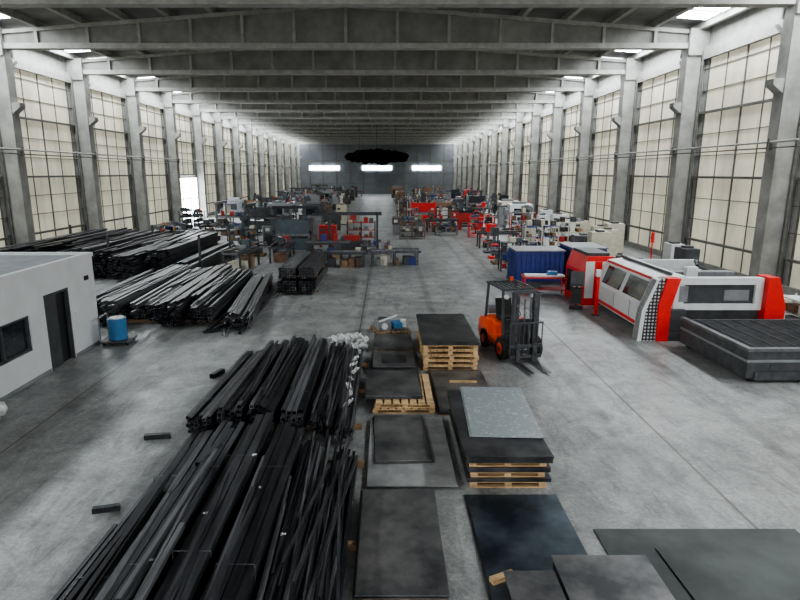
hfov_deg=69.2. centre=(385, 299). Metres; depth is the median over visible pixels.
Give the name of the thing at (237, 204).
machine
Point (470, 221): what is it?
rack
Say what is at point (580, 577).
plates
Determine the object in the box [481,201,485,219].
drill
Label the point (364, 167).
window
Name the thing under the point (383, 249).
workbench
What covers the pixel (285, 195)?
rack
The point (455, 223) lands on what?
workbench
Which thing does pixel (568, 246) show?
container
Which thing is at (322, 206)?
machine
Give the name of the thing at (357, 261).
workbench
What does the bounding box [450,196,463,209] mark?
machine
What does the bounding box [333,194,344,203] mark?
machine
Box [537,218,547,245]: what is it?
drill
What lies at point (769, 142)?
conduit
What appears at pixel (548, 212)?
tall cabinet
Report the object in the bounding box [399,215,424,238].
rack
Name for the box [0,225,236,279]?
stack
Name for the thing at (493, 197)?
machine
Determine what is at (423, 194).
cabinet
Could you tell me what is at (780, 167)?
wall
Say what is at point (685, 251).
tall cabinet
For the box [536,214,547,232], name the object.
tall cabinet
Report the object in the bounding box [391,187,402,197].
machine
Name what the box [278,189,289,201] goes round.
machine
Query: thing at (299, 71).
roof beams
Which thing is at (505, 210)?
drill
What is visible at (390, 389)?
plates
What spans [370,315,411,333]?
wooden pallet
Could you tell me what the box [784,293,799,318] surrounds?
workbench
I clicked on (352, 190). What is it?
machine
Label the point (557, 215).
tall cabinet
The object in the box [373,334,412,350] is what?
plates
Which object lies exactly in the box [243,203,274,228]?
press brake
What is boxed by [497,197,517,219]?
machine
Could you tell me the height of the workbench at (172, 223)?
1.169 m
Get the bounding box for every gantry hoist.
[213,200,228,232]
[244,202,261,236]
[271,206,318,238]
[290,188,311,202]
[314,188,335,200]
[325,212,381,249]
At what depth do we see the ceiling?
32.25 m
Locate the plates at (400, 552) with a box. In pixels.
[352,489,449,599]
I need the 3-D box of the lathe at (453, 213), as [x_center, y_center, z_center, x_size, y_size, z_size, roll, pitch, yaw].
[7.862,-8.055,57.592,2.700,1.600,0.820,0,12,0]
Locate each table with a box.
[521,271,567,296]
[680,317,799,380]
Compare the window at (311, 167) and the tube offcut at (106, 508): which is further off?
the window at (311, 167)
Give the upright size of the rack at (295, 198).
2.352 m
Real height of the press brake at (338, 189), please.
2.550 m
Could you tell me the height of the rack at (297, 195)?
2.156 m
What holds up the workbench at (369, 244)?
on the floor
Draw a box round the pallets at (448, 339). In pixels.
[416,314,479,370]
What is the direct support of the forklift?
on the floor
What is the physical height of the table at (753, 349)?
0.930 m
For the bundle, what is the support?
on the floor
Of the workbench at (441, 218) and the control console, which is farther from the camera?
the workbench at (441, 218)
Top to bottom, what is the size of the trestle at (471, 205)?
1.576 m
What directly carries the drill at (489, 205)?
on the floor
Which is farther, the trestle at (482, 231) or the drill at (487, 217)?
the drill at (487, 217)
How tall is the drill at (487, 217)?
2.100 m
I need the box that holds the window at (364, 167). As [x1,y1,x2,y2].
[362,165,391,170]
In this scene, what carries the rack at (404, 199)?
on the floor
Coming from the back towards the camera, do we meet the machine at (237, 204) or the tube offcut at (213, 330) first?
the machine at (237, 204)
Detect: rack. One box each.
[178,208,194,227]
[191,208,204,227]
[226,223,258,245]
[281,194,287,202]
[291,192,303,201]
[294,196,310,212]
[347,217,375,243]
[395,193,408,207]
[397,207,419,228]
[398,198,416,215]
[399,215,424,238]
[415,191,427,202]
[429,206,450,228]
[434,186,443,195]
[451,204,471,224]
[467,214,493,237]
[498,237,539,270]
[508,208,536,236]
[522,219,559,246]
[549,216,584,246]
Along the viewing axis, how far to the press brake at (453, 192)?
102.12 m
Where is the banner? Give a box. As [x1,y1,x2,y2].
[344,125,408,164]
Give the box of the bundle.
[277,251,327,292]
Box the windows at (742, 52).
[462,8,799,295]
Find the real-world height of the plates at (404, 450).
0.130 m
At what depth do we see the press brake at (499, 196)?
77.65 m
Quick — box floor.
[0,194,799,599]
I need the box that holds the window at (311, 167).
[309,165,339,170]
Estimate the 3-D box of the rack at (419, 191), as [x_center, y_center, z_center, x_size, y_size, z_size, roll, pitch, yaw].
[6.077,-17.452,99.055,2.060,2.149,0.760,0,12,0]
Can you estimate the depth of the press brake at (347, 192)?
99.34 m
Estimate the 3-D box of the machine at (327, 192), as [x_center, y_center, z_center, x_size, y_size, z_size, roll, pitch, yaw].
[-10.627,-18.908,104.857,2.400,2.500,1.700,0,12,0]
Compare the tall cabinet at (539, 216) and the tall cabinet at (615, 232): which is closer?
the tall cabinet at (615, 232)
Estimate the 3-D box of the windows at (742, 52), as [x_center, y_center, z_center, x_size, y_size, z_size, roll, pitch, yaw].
[18.000,-16.507,68.094,0.600,13.600,158.100,0,12,0]
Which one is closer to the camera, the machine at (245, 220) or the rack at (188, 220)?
the machine at (245, 220)
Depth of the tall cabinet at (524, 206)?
57.13 m
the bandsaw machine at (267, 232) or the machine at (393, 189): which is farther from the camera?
the machine at (393, 189)
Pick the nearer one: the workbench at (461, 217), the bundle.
the bundle
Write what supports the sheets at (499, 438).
on the floor
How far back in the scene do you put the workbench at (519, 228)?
44.99 m
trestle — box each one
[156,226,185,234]
[165,223,200,234]
[199,219,221,231]
[215,211,240,227]
[220,239,259,270]
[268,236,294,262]
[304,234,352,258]
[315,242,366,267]
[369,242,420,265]
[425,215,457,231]
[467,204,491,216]
[475,227,518,247]
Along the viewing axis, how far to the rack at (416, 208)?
52.99 m
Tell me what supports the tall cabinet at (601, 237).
on the floor
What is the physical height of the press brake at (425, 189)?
2.550 m
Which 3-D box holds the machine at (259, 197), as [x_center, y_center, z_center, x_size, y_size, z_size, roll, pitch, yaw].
[-18.479,-14.197,83.665,1.300,2.400,1.500,0,12,0]
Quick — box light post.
[591,269,601,315]
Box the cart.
[97,313,136,345]
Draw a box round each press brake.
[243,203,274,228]
[272,215,313,252]
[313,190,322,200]
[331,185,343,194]
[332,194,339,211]
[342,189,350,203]
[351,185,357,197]
[410,200,435,223]
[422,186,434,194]
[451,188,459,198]
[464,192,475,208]
[466,193,486,211]
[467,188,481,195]
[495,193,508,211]
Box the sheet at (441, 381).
[428,370,488,414]
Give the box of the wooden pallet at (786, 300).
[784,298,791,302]
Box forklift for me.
[478,276,551,373]
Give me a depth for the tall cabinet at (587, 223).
44.95 m
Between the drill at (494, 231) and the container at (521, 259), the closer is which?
the container at (521, 259)
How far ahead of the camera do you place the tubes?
8.15 m
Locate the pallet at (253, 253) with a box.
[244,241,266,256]
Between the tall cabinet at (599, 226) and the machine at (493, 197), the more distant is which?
the machine at (493, 197)
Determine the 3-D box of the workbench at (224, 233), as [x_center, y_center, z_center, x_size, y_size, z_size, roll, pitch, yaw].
[-12.900,-5.574,47.307,2.000,1.170,0.800,0,12,0]
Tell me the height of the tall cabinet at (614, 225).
2.112 m
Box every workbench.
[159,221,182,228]
[214,224,240,236]
[360,239,391,258]
[435,221,458,234]
[502,221,524,229]
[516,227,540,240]
[784,293,799,318]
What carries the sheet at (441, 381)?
on the floor
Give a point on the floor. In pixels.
(638, 434)
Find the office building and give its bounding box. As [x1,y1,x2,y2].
[0,252,99,401]
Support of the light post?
on the floor
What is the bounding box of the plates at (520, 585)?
[503,571,565,599]
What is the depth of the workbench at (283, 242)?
34.95 m
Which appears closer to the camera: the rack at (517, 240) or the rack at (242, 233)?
the rack at (517, 240)
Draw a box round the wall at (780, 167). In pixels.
[452,0,799,280]
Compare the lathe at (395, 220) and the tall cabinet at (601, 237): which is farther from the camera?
the lathe at (395, 220)
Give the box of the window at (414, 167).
[412,165,441,170]
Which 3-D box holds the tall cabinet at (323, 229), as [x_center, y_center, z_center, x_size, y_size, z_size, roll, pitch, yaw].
[-4.200,-4.701,42.149,1.244,1.680,0.750,0,12,0]
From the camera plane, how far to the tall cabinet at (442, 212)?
60.62 m
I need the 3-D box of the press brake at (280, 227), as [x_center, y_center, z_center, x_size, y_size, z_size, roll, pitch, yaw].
[-6.300,-4.519,39.296,2.600,2.550,1.300,0,12,0]
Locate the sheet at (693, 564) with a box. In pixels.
[594,529,799,599]
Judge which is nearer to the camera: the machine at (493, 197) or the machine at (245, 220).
the machine at (245, 220)
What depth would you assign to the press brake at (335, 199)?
73.63 m
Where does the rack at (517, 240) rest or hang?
on the floor
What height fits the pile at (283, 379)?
0.806 m
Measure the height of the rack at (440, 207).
2.147 m
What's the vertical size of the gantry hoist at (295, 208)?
2.710 m
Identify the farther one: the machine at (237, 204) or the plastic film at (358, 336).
the machine at (237, 204)
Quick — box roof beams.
[0,0,795,143]
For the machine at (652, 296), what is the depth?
18.73 m
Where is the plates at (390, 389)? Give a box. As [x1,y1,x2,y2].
[364,369,434,413]
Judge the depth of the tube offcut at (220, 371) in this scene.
15.43 m
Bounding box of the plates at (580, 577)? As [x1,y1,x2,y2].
[551,555,674,599]
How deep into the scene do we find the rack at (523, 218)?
47.89 m
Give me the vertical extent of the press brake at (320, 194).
2.550 m
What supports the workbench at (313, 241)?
on the floor
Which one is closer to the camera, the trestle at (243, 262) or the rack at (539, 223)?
the trestle at (243, 262)
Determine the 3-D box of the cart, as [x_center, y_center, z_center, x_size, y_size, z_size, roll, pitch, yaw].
[-8.500,0.915,18.375,0.900,0.920,0.800,-1,12,-6]
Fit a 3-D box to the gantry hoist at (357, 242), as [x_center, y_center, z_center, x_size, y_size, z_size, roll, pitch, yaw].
[-2.200,-4.586,39.230,3.800,2.710,1.200,0,12,0]
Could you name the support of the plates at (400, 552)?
on the floor
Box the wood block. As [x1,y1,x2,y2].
[489,569,512,585]
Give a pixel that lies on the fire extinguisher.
(653, 232)
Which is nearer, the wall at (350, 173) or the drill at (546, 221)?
the drill at (546, 221)
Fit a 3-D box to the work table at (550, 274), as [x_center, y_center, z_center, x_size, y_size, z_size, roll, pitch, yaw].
[6.986,-0.762,25.701,1.900,1.050,0.900,1,12,5]
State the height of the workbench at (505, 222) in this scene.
1.115 m
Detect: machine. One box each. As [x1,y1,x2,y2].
[224,198,245,211]
[238,212,254,243]
[253,193,262,206]
[267,200,291,220]
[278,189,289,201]
[302,194,319,200]
[302,201,325,222]
[320,189,333,198]
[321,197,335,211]
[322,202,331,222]
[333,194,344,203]
[348,188,354,199]
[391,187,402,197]
[395,190,404,204]
[430,200,451,217]
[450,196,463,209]
[490,193,496,204]
[492,202,507,226]
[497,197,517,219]
[507,201,532,222]
[566,247,613,304]
[598,256,785,340]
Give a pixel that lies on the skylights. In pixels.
(701, 15)
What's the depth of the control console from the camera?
22.65 m
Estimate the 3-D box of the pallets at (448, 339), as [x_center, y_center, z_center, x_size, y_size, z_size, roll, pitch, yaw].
[1.760,1.189,17.386,1.560,0.810,3.350,0,12,0]
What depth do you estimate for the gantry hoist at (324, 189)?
100.25 m
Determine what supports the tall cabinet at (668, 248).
on the floor
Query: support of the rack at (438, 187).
on the floor
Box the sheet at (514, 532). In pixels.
[463,495,587,599]
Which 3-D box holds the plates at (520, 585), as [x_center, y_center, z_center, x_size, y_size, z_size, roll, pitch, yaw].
[1.825,3.831,6.371,0.650,0.280,2.200,0,12,0]
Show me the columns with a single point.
(13, 166)
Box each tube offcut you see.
[92,503,119,513]
[144,432,170,439]
[203,329,220,333]
[210,368,224,378]
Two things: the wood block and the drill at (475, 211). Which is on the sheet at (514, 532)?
the wood block
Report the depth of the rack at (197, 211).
56.36 m
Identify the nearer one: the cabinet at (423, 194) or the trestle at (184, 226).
the trestle at (184, 226)
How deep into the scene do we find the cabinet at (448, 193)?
112.96 m
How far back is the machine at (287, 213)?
62.00 m
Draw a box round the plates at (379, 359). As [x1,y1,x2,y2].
[370,351,419,368]
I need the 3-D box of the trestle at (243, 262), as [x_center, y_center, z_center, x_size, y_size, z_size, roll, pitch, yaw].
[-8.200,-2.589,32.809,1.120,1.566,3.000,2,13,10]
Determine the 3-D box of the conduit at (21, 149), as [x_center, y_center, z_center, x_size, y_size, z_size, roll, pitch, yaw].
[-21.320,-16.187,68.036,0.180,0.500,157.850,0,12,0]
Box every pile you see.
[65,412,363,599]
[96,263,279,335]
[186,335,367,443]
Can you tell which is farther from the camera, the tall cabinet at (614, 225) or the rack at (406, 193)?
the rack at (406, 193)
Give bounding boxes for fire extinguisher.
[650,230,654,258]
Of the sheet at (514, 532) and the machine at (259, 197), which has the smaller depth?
the sheet at (514, 532)
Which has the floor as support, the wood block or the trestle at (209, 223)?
the trestle at (209, 223)
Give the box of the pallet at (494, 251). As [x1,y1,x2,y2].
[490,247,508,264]
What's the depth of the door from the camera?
65.66 m
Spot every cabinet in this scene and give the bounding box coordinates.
[307,213,322,239]
[319,223,336,246]
[336,204,346,224]
[421,192,425,202]
[436,207,447,223]
[445,191,450,199]
[520,205,531,225]
[521,226,536,245]
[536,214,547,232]
[539,209,552,229]
[549,213,567,237]
[561,217,574,235]
[570,233,587,241]
[575,219,589,233]
[587,230,611,252]
[590,224,603,230]
[596,227,618,257]
[604,222,624,253]
[662,241,684,258]
[674,245,699,263]
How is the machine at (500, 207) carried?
on the floor
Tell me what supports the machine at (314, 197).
on the floor
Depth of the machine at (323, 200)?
65.73 m
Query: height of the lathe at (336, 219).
1.600 m
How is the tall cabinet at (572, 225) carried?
on the floor
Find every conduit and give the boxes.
[0,147,300,168]
[453,138,799,168]
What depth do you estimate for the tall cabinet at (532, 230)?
38.12 m
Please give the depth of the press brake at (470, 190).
102.80 m
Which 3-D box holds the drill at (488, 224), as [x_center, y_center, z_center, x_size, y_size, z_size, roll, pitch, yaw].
[6.945,-4.227,39.017,0.690,2.100,0.830,0,12,0]
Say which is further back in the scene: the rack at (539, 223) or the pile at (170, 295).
the rack at (539, 223)
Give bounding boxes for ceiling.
[0,8,750,92]
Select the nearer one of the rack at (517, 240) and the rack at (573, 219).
the rack at (517, 240)
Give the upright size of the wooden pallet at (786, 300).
0.560 m
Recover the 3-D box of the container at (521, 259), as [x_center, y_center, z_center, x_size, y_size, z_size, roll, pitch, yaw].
[7.400,-1.754,28.795,2.400,1.660,1.900,0,12,0]
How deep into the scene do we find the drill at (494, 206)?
60.24 m
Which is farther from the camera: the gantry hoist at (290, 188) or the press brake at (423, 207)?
the gantry hoist at (290, 188)
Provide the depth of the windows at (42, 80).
45.43 m
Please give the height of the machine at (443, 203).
2.500 m
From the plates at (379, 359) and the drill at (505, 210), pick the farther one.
the drill at (505, 210)
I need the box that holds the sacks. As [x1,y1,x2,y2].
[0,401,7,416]
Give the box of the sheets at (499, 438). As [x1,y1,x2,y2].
[447,387,553,487]
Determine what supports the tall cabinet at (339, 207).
on the floor
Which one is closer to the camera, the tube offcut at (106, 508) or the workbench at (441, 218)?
the tube offcut at (106, 508)
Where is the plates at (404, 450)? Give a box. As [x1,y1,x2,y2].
[367,415,456,486]
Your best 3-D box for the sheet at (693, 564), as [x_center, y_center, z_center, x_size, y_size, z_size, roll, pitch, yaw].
[4.675,3.819,7.213,3.050,0.038,3.250,0,12,0]
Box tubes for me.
[51,458,171,599]
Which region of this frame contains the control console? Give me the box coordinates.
[569,271,584,309]
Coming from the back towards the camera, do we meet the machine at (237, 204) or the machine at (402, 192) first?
the machine at (402, 192)
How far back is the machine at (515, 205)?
60.74 m
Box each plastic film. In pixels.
[328,333,351,350]
[345,332,368,349]
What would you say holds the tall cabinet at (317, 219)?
on the floor
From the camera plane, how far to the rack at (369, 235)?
41.77 m
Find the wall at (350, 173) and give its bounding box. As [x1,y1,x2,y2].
[300,144,453,193]
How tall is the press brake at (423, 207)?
2.550 m
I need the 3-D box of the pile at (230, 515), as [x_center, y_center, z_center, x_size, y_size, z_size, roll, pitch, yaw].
[-2.175,3.425,7.323,3.550,0.766,9.200,0,12,0]
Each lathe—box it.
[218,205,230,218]
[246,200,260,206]
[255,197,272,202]
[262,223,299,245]
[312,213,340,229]
[392,216,423,234]
[451,210,474,226]
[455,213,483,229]
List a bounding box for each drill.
[471,210,478,233]
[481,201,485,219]
[483,215,493,242]
[483,221,491,252]
[487,202,491,214]
[488,224,499,258]
[491,204,496,222]
[501,207,508,229]
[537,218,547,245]
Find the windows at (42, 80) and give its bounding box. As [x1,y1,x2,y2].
[0,50,296,246]
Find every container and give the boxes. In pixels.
[506,246,565,284]
[559,242,608,280]
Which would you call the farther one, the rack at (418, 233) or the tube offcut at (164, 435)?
the rack at (418, 233)
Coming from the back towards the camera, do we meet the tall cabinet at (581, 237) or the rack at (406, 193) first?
the rack at (406, 193)
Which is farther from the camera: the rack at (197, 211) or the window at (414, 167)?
the window at (414, 167)
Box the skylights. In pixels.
[0,8,728,92]
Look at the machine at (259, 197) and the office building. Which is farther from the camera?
the machine at (259, 197)

